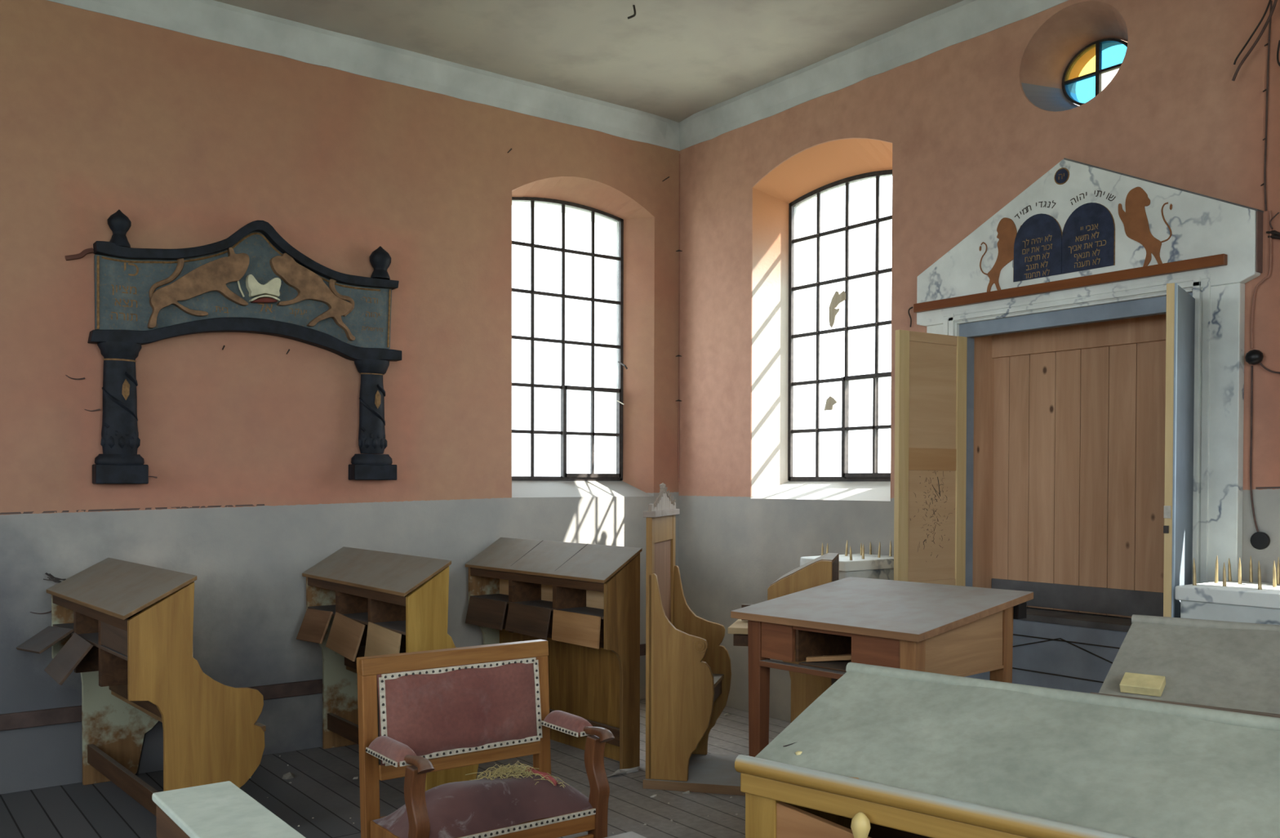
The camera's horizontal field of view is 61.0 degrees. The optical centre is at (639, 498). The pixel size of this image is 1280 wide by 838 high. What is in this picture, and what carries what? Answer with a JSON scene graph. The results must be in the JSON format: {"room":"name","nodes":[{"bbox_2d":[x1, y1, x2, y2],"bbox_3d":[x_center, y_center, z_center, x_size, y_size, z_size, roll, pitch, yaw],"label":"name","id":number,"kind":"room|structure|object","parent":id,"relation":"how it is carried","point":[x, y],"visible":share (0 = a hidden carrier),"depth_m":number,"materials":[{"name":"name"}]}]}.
{"room":"house of worship","nodes":[
{"label":"house of worship","id":0,"kind":"room"},
{"bbox_2d":[0,0,679,794],"bbox_3d":[-3.213,-0.690,5.303,9.240,4.400,0.420,-1,1,-37],"label":"wall","id":1,"kind":"structure","parent":0,"point":[250,445],"depth_m":5.92,"materials":[{"name":"paint"}]},
{"bbox_2d":[30,610,51,613],"bbox_3d":[-2.909,0.550,5.280,0.100,0.020,0.008,-1,1,-37],"label":"wire","id":2,"kind":"object","parent":1,"relation":"attached to","point":[50,611],"visible":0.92,"depth_m":5.28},
{"bbox_2d":[65,374,84,379],"bbox_3d":[-2.784,-0.599,5.354,0.088,0.022,0.008,-1,1,-37],"label":"wire","id":3,"kind":"object","parent":1,"relation":"attached to","point":[65,375],"visible":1,"depth_m":5.36,"materials":[{"name":"black metal"}]},
{"bbox_2d":[65,247,93,260],"bbox_3d":[-2.761,-1.206,5.350,0.127,0.075,0.026,0,1,-32],"label":"wire","id":4,"kind":"object","parent":1,"relation":"attached to","point":[84,252],"visible":1,"depth_m":5.34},
{"bbox_2d":[84,408,100,411],"bbox_3d":[-2.724,-0.443,5.402,0.072,0.016,0.008,-1,1,-37],"label":"wire","id":5,"kind":"object","parent":1,"relation":"attached to","point":[99,408],"visible":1,"depth_m":5.40,"materials":[{"name":"black metal"}]},
{"bbox_2d":[87,208,401,484],"bbox_3d":[-2.053,-0.786,5.836,1.639,1.412,0.108,-1,1,-37],"label":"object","id":6,"kind":"object","parent":1,"relation":"attached to","point":[251,280],"visible":1,"depth_m":5.74,"materials":[{"name":"black paint"}]},
{"bbox_2d":[0,643,645,730],"bbox_3d":[-3.104,1.067,5.137,7.950,0.077,0.023,-1,1,-37],"label":"wooden rail","id":7,"kind":"object","parent":1,"relation":"attached to","point":[24,719],"visible":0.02,"depth_m":5.35,"materials":[{"name":"brown paint"}]},
{"bbox_2d":[48,0,679,151],"bbox_3d":[-3.066,-2.504,5.083,8.400,0.193,0.059,-1,1,-37],"label":"trim","id":8,"kind":"structure","parent":1,"relation":"attached to","point":[211,20],"depth_m":6.26,"materials":[{"name":"white paint"}]},
{"bbox_2d":[511,196,623,480],"bbox_3d":[-0.518,-1.060,7.294,0.988,1.876,0.061,-1,1,-37],"label":"window","id":9,"kind":"structure","parent":1,"relation":"in","point":[619,346],"depth_m":7.35,"materials":[{"name":"metal"}]},
{"bbox_2d":[617,360,627,368],"bbox_3d":[-0.121,-0.924,7.511,0.089,0.062,0.020,1,1,42],"label":"stay","id":10,"kind":"object","parent":9,"relation":"attached to","point":[621,363],"visible":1,"depth_m":7.50,"materials":[{"name":"metal"}]},
{"bbox_2d":[0,698,791,837],"bbox_3d":[-1.026,1.560,2.408,9.240,0.200,7.740,-1,1,-37],"label":"floor","id":11,"kind":"structure","parent":0,"point":[323,788],"depth_m":5.10,"materials":[{"name":"grey wood"}]},
{"bbox_2d":[16,557,266,815],"bbox_3d":[-2.278,0.861,4.880,0.718,1.117,1.341,-1,1,-40],"label":"desk","id":12,"kind":"object","parent":11,"relation":"on","point":[126,627],"visible":0.97,"depth_m":4.53,"materials":[{"name":"brown wood"}]},
{"bbox_2d":[43,572,66,582],"bbox_3d":[-2.840,0.388,5.271,0.100,0.063,0.009,0,1,-29],"label":"tuft","id":13,"kind":"object","parent":12,"relation":"on","point":[54,579],"visible":0.93,"depth_m":5.27,"materials":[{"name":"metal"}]},
{"bbox_2d":[53,622,127,660],"bbox_3d":[-2.337,0.621,4.830,0.232,0.014,1.283,-1,1,-40],"label":"shelf","id":14,"kind":"object","parent":12,"relation":"attached to","point":[90,636],"depth_m":4.79,"materials":[{"name":"brown wood"}]},
{"bbox_2d":[151,780,305,837],"bbox_3d":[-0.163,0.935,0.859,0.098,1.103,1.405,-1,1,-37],"label":"desk","id":15,"kind":"object","parent":11,"relation":"on","point":[223,809],"visible":1,"depth_m":1.30,"materials":[{"name":"wood"}]},
{"bbox_2d":[282,771,294,778],"bbox_3d":[-1.776,1.399,5.487,0.063,0.040,0.038,-1,1,-37],"label":"lump","id":16,"kind":"object","parent":11,"relation":"on","point":[289,775],"visible":1,"depth_m":5.47,"materials":[{"name":"grey stone"}]},
{"bbox_2d":[296,546,478,791],"bbox_3d":[-1.287,0.845,5.633,0.593,1.130,1.331,-1,1,-37],"label":"desk","id":17,"kind":"object","parent":11,"relation":"on","point":[361,602],"visible":0.59,"depth_m":5.46,"materials":[{"name":"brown wood"}]},
{"bbox_2d":[307,604,405,635],"bbox_3d":[-1.382,0.612,5.561,0.192,0.014,1.273,-1,1,-37],"label":"shelf","id":18,"kind":"object","parent":17,"relation":"attached to","point":[356,617],"depth_m":5.43,"materials":[{"name":"brown wood"}]},
{"bbox_2d":[356,639,614,837],"bbox_3d":[-0.504,0.983,3.599,0.749,0.921,0.484,-1,1,-37],"label":"armchair","id":19,"kind":"object","parent":11,"relation":"on","point":[420,713],"visible":1,"depth_m":3.62,"materials":[{"name":"brown wood"}]},
{"bbox_2d":[377,657,537,765],"bbox_3d":[-0.603,0.721,3.727,0.608,0.296,0.059,-1,1,-37],"label":"cushion","id":20,"kind":"object","parent":19,"relation":"on","point":[444,710],"depth_m":3.70,"materials":[{"name":"fabric"}]},
{"bbox_2d":[373,769,593,837],"bbox_3d":[-0.493,0.983,3.584,0.692,0.120,0.309,-1,1,-37],"label":"seat cushion","id":21,"kind":"object","parent":19,"relation":"on","point":[485,807],"depth_m":3.47,"materials":[{"name":"fabric"}]},
{"bbox_2d":[465,760,569,786],"bbox_3d":[-0.423,0.933,3.655,0.328,0.086,0.235,-1,1,-37],"label":"tuft","id":22,"kind":"object","parent":19,"relation":"on","point":[503,770],"visible":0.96,"depth_m":3.64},
{"bbox_2d":[525,766,557,786],"bbox_3d":[-0.332,0.936,3.663,0.121,0.051,0.033,1,1,26],"label":"scrap","id":23,"kind":"object","parent":19,"relation":"on","point":[543,774],"visible":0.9,"depth_m":3.65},
{"bbox_2d":[465,537,642,768],"bbox_3d":[-0.538,0.826,6.155,0.283,1.156,1.376,-1,1,-40],"label":"desk","id":24,"kind":"object","parent":11,"relation":"on","point":[582,599],"visible":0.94,"depth_m":5.97,"materials":[{"name":"brown wood"}]},
{"bbox_2d":[471,593,604,619],"bbox_3d":[-0.530,0.605,6.162,0.207,0.014,1.318,-1,1,-40],"label":"shelf","id":25,"kind":"object","parent":24,"relation":"attached to","point":[543,605],"depth_m":6.07,"materials":[{"name":"brown wood"}]},
{"bbox_2d":[607,768,627,777],"bbox_3d":[-0.112,1.404,5.550,0.138,0.039,0.053,-1,1,-37],"label":"heap","id":26,"kind":"object","parent":11,"relation":"on","point":[618,771],"visible":0.94,"depth_m":5.54,"materials":[{"name":"grey"}]},
{"bbox_2d":[605,831,645,837],"bbox_3d":[-0.191,1.276,3.321,0.595,0.345,0.250,-1,1,-37],"label":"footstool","id":27,"kind":"object","parent":11,"relation":"on","point":[628,834],"visible":1,"depth_m":3.55,"materials":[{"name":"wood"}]},
{"bbox_2d":[619,765,639,773],"bbox_3d":[-0.054,1.404,5.609,0.126,0.029,0.034,0,1,-25],"label":"heap","id":28,"kind":"object","parent":11,"relation":"on","point":[636,768],"visible":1,"depth_m":5.60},
{"bbox_2d":[642,482,839,795],"bbox_3d":[0.534,0.668,5.479,0.929,1.497,0.589,0,1,14],"label":"stall","id":29,"kind":"object","parent":11,"relation":"on","point":[688,671],"visible":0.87,"depth_m":5.30,"materials":[{"name":"brown wood"}]},
{"bbox_2d":[800,539,893,580],"bbox_3d":[1.181,0.821,6.005,0.544,1.177,0.395,-1,1,-37],"label":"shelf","id":30,"kind":"object","parent":11,"relation":"on","point":[863,565],"visible":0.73,"depth_m":5.85,"materials":[{"name":"grey stone"}]},
{"bbox_2d":[730,576,1033,756],"bbox_3d":[0.988,0.904,4.490,0.809,1.059,0.923,-1,1,-42],"label":"table","id":31,"kind":"object","parent":11,"relation":"on","point":[957,630],"visible":0.8,"depth_m":4.35,"materials":[{"name":"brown wood"}]},
{"bbox_2d":[805,653,851,662],"bbox_3d":[0.804,0.636,4.355,0.271,0.046,0.032,0,1,20],"label":"batten","id":32,"kind":"object","parent":31,"relation":"on","point":[848,656],"visible":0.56,"depth_m":4.36,"materials":[{"name":"brown wood"}]},
{"bbox_2d":[734,662,1279,837],"bbox_3d":[0.887,0.910,1.529,1.612,1.137,0.402,1,1,42],"label":"desk","id":33,"kind":"object","parent":11,"relation":"on","point":[931,754],"visible":1,"depth_m":1.76,"materials":[{"name":"grey wood"}]},
{"bbox_2d":[795,751,802,755],"bbox_3d":[0.281,0.450,1.923,0.012,0.007,0.012,0,1,1],"label":"crumb","id":34,"kind":"object","parent":33,"relation":"on","point":[797,753],"visible":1,"depth_m":1.92,"materials":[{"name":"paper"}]},
{"bbox_2d":[893,157,1263,693],"bbox_3d":[1.957,-0.104,5.168,0.768,3.058,1.759,-1,1,-37],"label":"torah ark","id":35,"kind":"object","parent":11,"relation":"on","point":[1069,403],"visible":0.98,"depth_m":5.32,"materials":[{"name":"paint"}]},
{"bbox_2d":[1017,607,1131,631],"bbox_3d":[2.152,0.593,5.331,0.265,0.030,1.190,-1,1,-37],"label":"step","id":36,"kind":"structure","parent":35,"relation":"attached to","point":[1076,621],"depth_m":5.28,"materials":[{"name":"black wood"}]},
{"bbox_2d":[1089,613,1279,717],"bbox_3d":[1.797,0.890,2.197,1.612,1.160,0.361,1,1,38],"label":"desk","id":37,"kind":"object","parent":11,"relation":"on","point":[1233,666],"visible":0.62,"depth_m":2.57,"materials":[{"name":"grey wood"}]},
{"bbox_2d":[1119,671,1165,696],"bbox_3d":[1.169,0.431,2.526,0.088,0.041,0.058,1,1,38],"label":"block","id":38,"kind":"object","parent":37,"relation":"on","point":[1131,682],"visible":1,"depth_m":2.51,"materials":[{"name":"wood"}]},
{"bbox_2d":[1175,555,1279,624],"bbox_3d":[2.462,0.837,4.250,0.462,1.205,0.530,-1,1,-37],"label":"candle holder","id":39,"kind":"object","parent":11,"relation":"on","point":[1251,601],"visible":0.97,"depth_m":4.20,"materials":[{"name":"grey stone"}]},
{"bbox_2d":[214,0,963,122],"bbox_3d":[-1.016,-2.670,2.342,9.240,0.238,7.740,-1,1,-37],"label":"ceiling","id":40,"kind":"structure","parent":0,"point":[676,60],"depth_m":6.08,"materials":[{"name":"white paint"}]},
{"bbox_2d":[627,4,635,18],"bbox_3d":[-0.042,-2.567,5.720,0.050,0.087,0.016,0,1,-23],"label":"ceiling hook","id":41,"kind":"object","parent":40,"relation":"attached to","point":[633,6],"visible":1,"depth_m":5.72,"materials":[{"name":"metal"}]},
{"bbox_2d":[678,0,1279,722],"bbox_3d":[2.636,-0.669,4.848,0.420,4.400,7.320,-1,1,-37],"label":"wall","id":42,"kind":"structure","parent":0,"point":[962,129],"depth_m":6.03,"materials":[{"name":"paint"}]},
{"bbox_2d":[678,153,679,481],"bbox_3d":[0.275,-1.268,7.635,0.008,2.300,0.008,-1,1,-37],"label":"cord","id":43,"kind":"object","parent":42,"relation":"attached to","point":[679,153],"visible":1,"depth_m":7.63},
{"bbox_2d":[787,169,892,480],"bbox_3d":[1.267,-1.032,6.645,0.061,1.849,0.988,-1,1,-37],"label":"window","id":44,"kind":"structure","parent":42,"relation":"in","point":[875,475],"depth_m":6.67,"materials":[{"name":"metal"}]},
{"bbox_2d":[823,395,837,410],"bbox_3d":[1.184,-0.595,6.744,0.004,0.088,0.109,-1,1,-37],"label":"card","id":45,"kind":"object","parent":44,"relation":"attached to","point":[830,401],"visible":1,"depth_m":6.75,"materials":[{"name":"beige paper"}]},
{"bbox_2d":[828,307,839,327],"bbox_3d":[1.200,-1.118,6.711,0.004,0.120,0.089,-1,1,-37],"label":"card","id":46,"kind":"object","parent":44,"relation":"attached to","point":[833,313],"visible":1,"depth_m":6.72,"materials":[{"name":"beige paper"}]},
{"bbox_2d":[828,290,845,311],"bbox_3d":[1.217,-1.225,6.695,0.004,0.117,0.141,-1,1,-37],"label":"card","id":47,"kind":"object","parent":44,"relation":"attached to","point":[837,298],"visible":1,"depth_m":6.70,"materials":[{"name":"beige paper"}]},
{"bbox_2d":[679,0,1067,150],"bbox_3d":[2.323,-2.487,4.844,0.059,0.193,6.900,-1,1,-37],"label":"trim","id":48,"kind":"structure","parent":42,"relation":"attached to","point":[965,20],"depth_m":6.24,"materials":[{"name":"white paint"}]},
{"bbox_2d":[907,306,912,326],"bbox_3d":[1.493,-1.005,5.991,0.032,0.115,0.018,0,1,-10],"label":"wire hook","id":49,"kind":"object","parent":42,"relation":"attached to","point":[912,306],"visible":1,"depth_m":5.99,"materials":[{"name":"metal"}]},
{"bbox_2d":[1062,38,1127,105],"bbox_3d":[2.298,-2.132,5.438,0.033,0.315,0.389,-1,1,-37],"label":"window","id":50,"kind":"structure","parent":42,"relation":"in","point":[1095,65],"depth_m":5.46,"materials":[{"name":"glass"}]},
{"bbox_2d":[1233,0,1271,64],"bbox_3d":[2.543,-1.945,4.505,0.008,0.242,0.156,-1,1,-37],"label":"wire","id":51,"kind":"object","parent":42,"relation":"hanging from","point":[1269,1],"visible":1,"depth_m":4.50,"materials":[{"name":"metal"}]},
{"bbox_2d":[1244,349,1263,364],"bbox_3d":[2.567,-0.592,4.540,0.055,0.065,0.072,-1,1,-37],"label":"socket","id":52,"kind":"object","parent":42,"relation":"attached to","point":[1253,357],"visible":1,"depth_m":4.52,"materials":[{"name":"black plastic"}]},
{"bbox_2d":[1258,362,1279,373],"bbox_3d":[2.611,-0.544,4.499,0.008,0.063,0.099,-1,1,-37],"label":"cable","id":53,"kind":"object","parent":52,"relation":"attached to","point":[1260,363],"visible":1,"depth_m":4.50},
{"bbox_2d":[1249,365,1258,531],"bbox_3d":[2.581,-0.206,4.556,0.008,0.705,0.041,-1,1,-37],"label":"cable","id":54,"kind":"object","parent":42,"relation":"attached to","point":[1251,366],"visible":1,"depth_m":4.57,"materials":[{"name":"brown rubber"}]},
{"bbox_2d":[1231,0,1277,80],"bbox_3d":[2.554,-1.911,4.508,0.012,0.303,0.184,-1,1,-37],"label":"wire","id":55,"kind":"object","parent":42,"relation":"hanging from","point":[1262,31],"visible":1,"depth_m":4.50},
{"bbox_2d":[1250,531,1270,549],"bbox_3d":[2.595,0.175,4.545,0.020,0.074,0.074,-1,1,-37],"label":"cover plate","id":56,"kind":"object","parent":42,"relation":"attached to","point":[1259,540],"visible":1,"depth_m":4.54,"materials":[{"name":"black plastic"}]},
{"bbox_2d":[1250,210,1271,348],"bbox_3d":[2.593,-0.913,4.532,0.009,0.563,0.080,-1,1,-37],"label":"cable","id":57,"kind":"object","parent":42,"relation":"attached to","point":[1270,211],"visible":1,"depth_m":4.53,"materials":[{"name":"paint"}]},
{"bbox_2d":[1263,0,1272,210],"bbox_3d":[2.607,-1.629,4.508,0.008,0.863,0.025,-1,1,-37],"label":"cable","id":58,"kind":"object","parent":42,"relation":"attached to","point":[1271,2],"visible":0.98,"depth_m":4.51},
{"bbox_2d":[1266,230,1279,235],"bbox_3d":[2.622,-1.097,4.486,0.018,0.029,0.069,-1,1,-37],"label":"strap","id":59,"kind":"object","parent":42,"relation":"attached to","point":[1273,232],"visible":1,"depth_m":4.48,"materials":[{"name":"metal"}]},
{"bbox_2d":[1267,234,1279,239],"bbox_3d":[2.625,-1.078,4.481,0.018,0.028,0.069,-1,1,-37],"label":"strap","id":60,"kind":"object","parent":42,"relation":"attached to","point":[1275,236],"visible":1,"depth_m":4.48,"materials":[{"name":"metal"}]},
{"bbox_2d":[1269,212,1279,228],"bbox_3d":[2.618,-1.148,4.482,0.006,0.065,0.039,-1,1,-37],"label":"cable","id":61,"kind":"object","parent":42,"relation":"attached to","point":[1270,224],"visible":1,"depth_m":4.49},
{"bbox_2d":[1276,40,1279,66],"bbox_3d":[2.626,-1.814,4.446,0.008,0.130,0.037,-1,1,-37],"label":"wire","id":62,"kind":"object","parent":42,"relation":"hanging from","point":[1278,45],"visible":1,"depth_m":4.45,"materials":[{"name":"metal"}]},
{"label":"outside","id":63,"kind":"structure","parent":0,"visible":0},
{"bbox_2d":[511,368,891,476],"bbox_3d":[51.639,-21.976,86.870,430.503,46.497,542.125,-1,1,-37],"label":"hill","id":64,"kind":"structure","parent":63,"point":[547,411],"depth_m":205.77,"materials":[{"name":"white"}]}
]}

